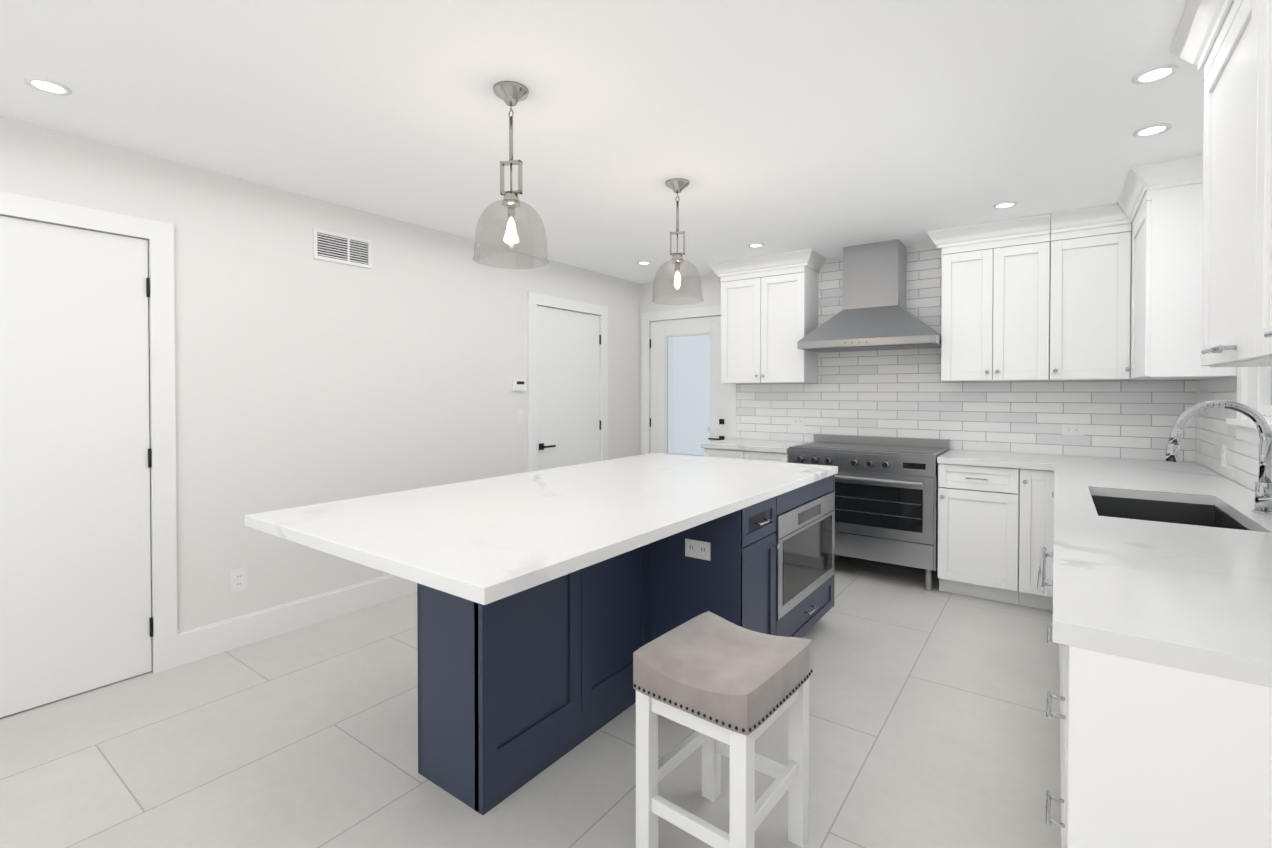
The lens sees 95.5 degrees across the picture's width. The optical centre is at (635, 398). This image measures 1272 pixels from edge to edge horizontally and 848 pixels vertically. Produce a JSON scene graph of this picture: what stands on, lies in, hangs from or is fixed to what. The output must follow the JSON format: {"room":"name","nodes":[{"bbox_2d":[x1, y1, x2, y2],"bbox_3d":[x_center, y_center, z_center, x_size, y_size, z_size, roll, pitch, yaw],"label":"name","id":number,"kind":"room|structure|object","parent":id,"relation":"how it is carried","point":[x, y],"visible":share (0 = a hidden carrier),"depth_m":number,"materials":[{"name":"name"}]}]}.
{"room":"kitchen","nodes":[
{"label":"kitchen","id":0,"kind":"room"},
{"bbox_2d":[0,116,639,671],"bbox_3d":[-2.102,0.074,3.151,0.120,2.470,7.390,0,1,36],"label":"wall","id":1,"kind":"structure","parent":0,"point":[304,376],"depth_m":3.32,"materials":[{"name":"white paint"}]},
{"bbox_2d":[0,216,152,717],"bbox_3d":[-2.554,0.281,2.421,0.094,2.060,0.824,0,1,36],"label":"door","id":2,"kind":"structure","parent":1,"relation":"in","point":[75,558],"depth_m":2.54,"materials":[{"name":"white wood"}]},
{"bbox_2d":[0,191,177,672],"bbox_3d":[-2.550,0.237,2.416,0.018,2.160,1.010,0,1,36],"label":"door frame","id":3,"kind":"structure","parent":1,"relation":"attached to","point":[159,235],"depth_m":2.77,"materials":[{"name":"white wood"}]},
{"bbox_2d":[231,567,246,592],"bbox_3d":[-2.100,0.960,3.055,0.007,0.116,0.072,0,1,36],"label":"outlet","id":4,"kind":"object","parent":1,"relation":"attached to","point":[238,579],"visible":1,"depth_m":3.05,"materials":[{"name":"white plastic"}]},
{"bbox_2d":[177,575,416,665],"bbox_3d":[-1.568,1.223,3.784,0.016,0.157,2.340,0,1,36],"label":"baseboard","id":5,"kind":"structure","parent":1,"relation":"attached to","point":[195,644],"depth_m":3.22,"materials":[{"name":"white wood"}]},
{"bbox_2d":[313,228,371,268],"bbox_3d":[-1.767,-0.903,3.491,0.010,0.175,0.350,0,1,36],"label":"air vent","id":6,"kind":"object","parent":1,"relation":"in","point":[340,248],"visible":1,"depth_m":3.48,"materials":[{"name":"white plastic"}]},
{"bbox_2d":[512,379,525,390],"bbox_3d":[-0.937,-0.108,4.633,0.023,0.090,0.130,0,1,36],"label":"thermostat","id":7,"kind":"object","parent":1,"relation":"attached to","point":[518,384],"visible":0.98,"depth_m":4.61,"materials":[{"name":"white plastic"}]},
{"bbox_2d":[527,292,607,471],"bbox_3d":[-0.578,0.206,5.136,0.018,2.160,1.030,0,1,36],"label":"door frame","id":8,"kind":"structure","parent":1,"relation":"attached to","point":[534,300],"depth_m":4.79,"materials":[{"name":"white wood"}]},
{"bbox_2d":[537,305,600,470],"bbox_3d":[-0.582,0.250,5.141,0.094,2.060,0.844,0,1,36],"label":"door","id":9,"kind":"structure","parent":1,"relation":"in","point":[568,391],"depth_m":5.12,"materials":[{"name":"white wood"}]},
{"bbox_2d":[0,555,1060,847],"bbox_3d":[0.082,1.346,2.497,4.440,0.060,8.870,0,1,36],"label":"floor","id":10,"kind":"structure","parent":0,"point":[932,725],"depth_m":2.15,"materials":[{"name":"tile"}]},
{"bbox_2d":[417,474,834,814],"bbox_3d":[0.022,0.875,2.810,1.270,0.875,2.185,0,1,36],"label":"kitchen island","id":11,"kind":"object","parent":10,"relation":"on","point":[517,691],"visible":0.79,"depth_m":2.21,"materials":[{"name":"blue wood"}]},
{"bbox_2d":[245,453,837,604],"bbox_3d":[-0.101,0.419,2.677,1.280,0.040,2.555,0,1,36],"label":"island countertop","id":12,"kind":"structure","parent":11,"relation":"on","point":[485,541],"depth_m":1.98,"materials":[{"name":"stone"}]},
{"bbox_2d":[633,611,812,847],"bbox_3d":[0.260,1.019,1.691,0.386,0.612,0.430,1,1,39],"label":"stool","id":13,"kind":"object","parent":10,"relation":"on","point":[719,685],"visible":1,"depth_m":1.62,"materials":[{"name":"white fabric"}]},
{"bbox_2d":[704,448,787,462],"bbox_3d":[1.040,0.851,4.891,0.735,0.875,0.655,0,1,36],"label":"base cabinet","id":14,"kind":"object","parent":10,"relation":"on","point":[751,455],"visible":0.21,"depth_m":4.63,"materials":[{"name":"white wood"}]},
{"bbox_2d":[701,438,809,452],"bbox_3d":[1.034,0.394,4.890,0.750,0.040,0.635,0,1,36],"label":"countertop","id":15,"kind":"structure","parent":14,"relation":"on","point":[773,446],"depth_m":4.73,"materials":[{"name":"stone"}]},
{"bbox_2d":[788,434,949,590],"bbox_3d":[1.736,0.800,4.347,1.010,0.990,0.688,0,1,36],"label":"range","id":16,"kind":"object","parent":10,"relation":"on","point":[886,499],"visible":0.73,"depth_m":4.04,"materials":[{"name":"silver metal"}]},
{"bbox_2d":[938,463,1019,604],"bbox_3d":[2.354,0.862,3.939,0.450,0.875,0.655,0,1,36],"label":"base cabinet","id":17,"kind":"object","parent":10,"relation":"on","point":[978,531],"visible":0.85,"depth_m":3.71,"materials":[{"name":"white wood"}]},
{"bbox_2d":[937,449,1052,469],"bbox_3d":[2.414,0.405,3.890,0.600,0.040,0.635,0,1,36],"label":"countertop","id":18,"kind":"structure","parent":17,"relation":"on","point":[959,457],"depth_m":3.73,"materials":[{"name":"stone"}]},
{"bbox_2d":[1019,469,1053,610],"bbox_3d":[2.628,0.864,3.745,0.218,0.875,0.646,0,1,36],"label":"base cabinet","id":19,"kind":"object","parent":10,"relation":"on","point":[1036,512],"visible":0.58,"depth_m":3.53,"materials":[{"name":"white wood"}]},
{"bbox_2d":[1037,547,1063,847],"bbox_3d":[1.535,0.890,1.610,0.681,0.873,0.596,0,1,36],"label":"base cabinet","id":20,"kind":"object","parent":10,"relation":"on","point":[1042,583],"visible":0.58,"depth_m":1.65,"materials":[{"name":"white wood"}]},
{"bbox_2d":[1059,644,1060,677],"bbox_3d":[2.020,0.882,2.195,0.709,0.875,0.906,0,1,36],"label":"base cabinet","id":21,"kind":"object","parent":10,"relation":"on","point":[1059,660],"visible":0.06,"depth_m":2.50,"materials":[{"name":"white wood"}]},
{"bbox_2d":[1045,455,1271,686],"bbox_3d":[2.095,0.423,2.322,0.723,0.040,3.548,0,1,36],"label":"countertop","id":22,"kind":"structure","parent":21,"relation":"on","point":[1196,598],"depth_m":1.37,"materials":[{"name":"stone"}]},
{"bbox_2d":[1091,495,1249,530],"bbox_3d":[2.001,0.551,2.201,0.427,0.214,0.792,0,1,36],"label":"sink","id":23,"kind":"object","parent":22,"relation":"in","point":[1176,512],"visible":0.06,"depth_m":2.48,"materials":[{"name":"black metal"}]},
{"bbox_2d":[1165,400,1271,514],"bbox_3d":[2.109,0.205,2.081,0.293,0.400,0.143,0,1,36],"label":"faucet","id":24,"kind":"object","parent":22,"relation":"on","point":[1263,486],"visible":1,"depth_m":2.05,"materials":[{"name":"silver metal"}]},
{"bbox_2d":[1258,498,1271,501],"bbox_3d":[2.079,0.363,1.872,0.086,0.091,0.032,0,1,36],"label":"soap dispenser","id":25,"kind":"object","parent":22,"relation":"on","point":[1265,499],"visible":1,"depth_m":1.89,"materials":[{"name":"silver metal"}]},
{"bbox_2d":[1045,622,1271,847],"bbox_3d":[1.228,0.894,1.111,0.718,0.875,0.560,0,1,36],"label":"base cabinet","id":26,"kind":"object","parent":10,"relation":"on","point":[1155,755],"visible":0.71,"depth_m":1.00,"materials":[{"name":"white wood"}]},
{"bbox_2d":[0,0,1204,283],"bbox_3d":[-0.353,-1.162,1.869,4.440,0.030,7.390,0,1,36],"label":"ceiling","id":27,"kind":"structure","parent":0,"point":[828,128],"depth_m":2.28,"materials":[{"name":"white paint"}]},
{"bbox_2d":[24,77,71,95],"bbox_3d":[-2.158,-1.146,2.122,0.124,0.007,0.124,0,1,36],"label":"recessed light","id":28,"kind":"object","parent":27,"relation":"in","point":[47,86],"visible":1,"depth_m":2.12,"materials":[{"name":"white plastic"}]},
{"bbox_2d":[473,81,548,268],"bbox_3d":[-0.467,-0.832,2.159,0.280,0.636,0.280,0,1,36],"label":"pendant light","id":29,"kind":"object","parent":27,"relation":"hanging from","point":[510,93],"visible":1,"depth_m":2.14,"materials":[{"name":"clear glass"}]},
{"bbox_2d":[637,261,650,264],"bbox_3d":[0.071,-1.179,5.027,0.124,0.007,0.124,0,1,36],"label":"recessed light","id":30,"kind":"object","parent":27,"relation":"in","point":[644,262],"visible":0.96,"depth_m":5.01,"materials":[{"name":"white plastic"}]},
{"bbox_2d":[652,178,703,304],"bbox_3d":[0.223,-0.843,3.111,0.280,0.636,0.280,0,1,36],"label":"pendant light","id":31,"kind":"object","parent":27,"relation":"hanging from","point":[677,185],"visible":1,"depth_m":3.09,"materials":[{"name":"clear glass"}]},
{"bbox_2d":[748,243,763,247],"bbox_3d":[0.919,-1.172,4.424,0.124,0.007,0.124,0,1,36],"label":"recessed light","id":32,"kind":"object","parent":27,"relation":"in","point":[754,245],"visible":0.98,"depth_m":4.43,"materials":[{"name":"white"}]},
{"bbox_2d":[993,201,1016,208],"bbox_3d":[2.217,-1.162,3.471,0.124,0.007,0.124,0,1,36],"label":"recessed light","id":33,"kind":"object","parent":27,"relation":"in","point":[1002,205],"visible":1,"depth_m":3.47,"materials":[{"name":"white"}]},
{"bbox_2d":[1133,123,1170,136],"bbox_3d":[2.214,-1.150,2.479,0.124,0.007,0.124,0,1,36],"label":"recessed light","id":34,"kind":"object","parent":27,"relation":"in","point":[1151,130],"visible":1,"depth_m":2.47,"materials":[{"name":"white plastic"}]},
{"bbox_2d":[1132,64,1178,83],"bbox_3d":[1.836,-1.145,2.043,0.124,0.007,0.124,0,1,36],"label":"recessed light","id":35,"kind":"object","parent":27,"relation":"in","point":[1155,74],"visible":1,"depth_m":2.04,"materials":[{"name":"white plastic"}]},
{"bbox_2d":[640,252,1196,462],"bbox_3d":[1.829,0.055,4.791,4.320,2.470,0.120,0,1,36],"label":"wall","id":36,"kind":"structure","parent":0,"point":[711,288],"depth_m":5.77,"materials":[{"name":"white paint"}]},
{"bbox_2d":[650,316,726,455],"bbox_3d":[0.500,0.244,5.679,0.884,2.060,0.096,0,1,36],"label":"door","id":37,"kind":"structure","parent":36,"relation":"in","point":[662,332],"depth_m":5.72,"materials":[{"name":"white"}]},
{"bbox_2d":[642,305,735,454],"bbox_3d":[0.497,0.200,5.673,1.070,2.160,0.018,0,1,36],"label":"door frame","id":38,"kind":"structure","parent":36,"relation":"attached to","point":[647,317],"depth_m":5.90,"materials":[{"name":"white wood"}]},
{"bbox_2d":[709,248,825,383],"bbox_3d":[1.127,-0.657,4.965,0.920,1.050,0.406,0,1,36],"label":"upper cabinet","id":39,"kind":"object","parent":36,"relation":"attached to","point":[769,312],"visible":1,"depth_m":4.82,"materials":[{"name":"white wood"}]},
{"bbox_2d":[797,239,940,352],"bbox_3d":[1.795,-0.779,4.410,0.970,0.794,0.502,0,1,36],"label":"range hood","id":40,"kind":"object","parent":36,"relation":"attached to","point":[874,314],"visible":0.92,"depth_m":4.33,"materials":[{"name":"silver metal"}]},
{"bbox_2d":[736,244,1195,461],"bbox_3d":[2.182,-0.341,4.452,3.115,1.670,0.008,0,1,36],"label":"backsplash","id":41,"kind":"structure","parent":36,"relation":"attached to","point":[907,393],"depth_m":4.37,"materials":[{"name":"tile"}]},
{"bbox_2d":[792,417,804,425],"bbox_3d":[1.407,0.198,5.011,0.116,0.072,0.007,0,1,36],"label":"outlet","id":42,"kind":"object","parent":41,"relation":"attached to","point":[799,421],"visible":1,"depth_m":5.01,"materials":[{"name":"white plastic"}]},
{"bbox_2d":[1062,424,1083,434],"bbox_3d":[2.945,0.210,3.896,0.116,0.072,0.007,0,1,36],"label":"outlet","id":43,"kind":"object","parent":41,"relation":"attached to","point":[1072,429],"visible":1,"depth_m":3.90,"materials":[{"name":"white plastic"}]},
{"bbox_2d":[927,213,1050,381],"bbox_3d":[2.441,-0.646,4.012,0.705,1.050,0.406,0,1,36],"label":"upper cabinet","id":44,"kind":"object","parent":36,"relation":"attached to","point":[995,318],"visible":1,"depth_m":3.86,"materials":[{"name":"white wood"}]},
{"bbox_2d":[1049,203,1132,380],"bbox_3d":[2.896,-0.642,3.683,0.414,1.050,0.406,0,1,36],"label":"upper cabinet","id":45,"kind":"object","parent":36,"relation":"attached to","point":[1090,287],"visible":0.92,"depth_m":3.58,"materials":[{"name":"white wood"}]},
{"bbox_2d":[1198,367,1271,491],"bbox_3d":[1.361,0.103,0.567,0.120,2.470,7.270,0,1,36],"label":"wall","id":46,"kind":"structure","parent":0,"point":[1252,389],"depth_m":2.62,"materials":[{"name":"white paint"}]},
{"bbox_2d":[1119,155,1236,379],"bbox_3d":[2.955,-0.637,3.209,0.406,1.050,1.103,0,1,36],"label":"upper cabinet","id":47,"kind":"object","parent":46,"relation":"attached to","point":[1161,204],"visible":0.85,"depth_m":2.86,"materials":[{"name":"white wood"}]},
{"bbox_2d":[1195,0,1271,367],"bbox_3d":[1.546,-0.614,1.209,0.340,1.050,1.200,0,1,36],"label":"upper cabinet","id":48,"kind":"object","parent":46,"relation":"attached to","point":[1226,45],"depth_m":1.49,"materials":[{"name":"white wood"}]},
{"bbox_2d":[1195,376,1271,490],"bbox_3d":[2.395,0.143,2.104,0.008,0.525,3.552,0,1,36],"label":"backsplash","id":49,"kind":"structure","parent":46,"relation":"attached to","point":[1214,431],"depth_m":2.98,"materials":[{"name":"tile"}]},
{"bbox_2d":[1221,444,1225,467],"bbox_3d":[2.996,0.291,2.947,0.007,0.116,0.072,0,1,36],"label":"outlet","id":50,"kind":"object","parent":49,"relation":"attached to","point":[1223,455],"visible":1,"depth_m":2.94,"materials":[{"name":"white plastic"}]},
{"bbox_2d":[1226,366,1271,443],"bbox_3d":[2.474,-0.348,2.158,0.150,1.085,1.340,0,1,36],"label":"window","id":51,"kind":"structure","parent":46,"relation":"in","point":[1264,391],"depth_m":2.57,"materials":[{"name":"white wood"}]},
{"label":"outside","id":52,"kind":"structure","parent":0,"visible":0},
{"bbox_2d":[668,335,709,455],"bbox_3d":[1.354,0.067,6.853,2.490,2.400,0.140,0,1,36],"label":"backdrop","id":53,"kind":"structure","parent":52,"point":[700,435],"depth_m":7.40,"materials":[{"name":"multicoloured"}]}
]}

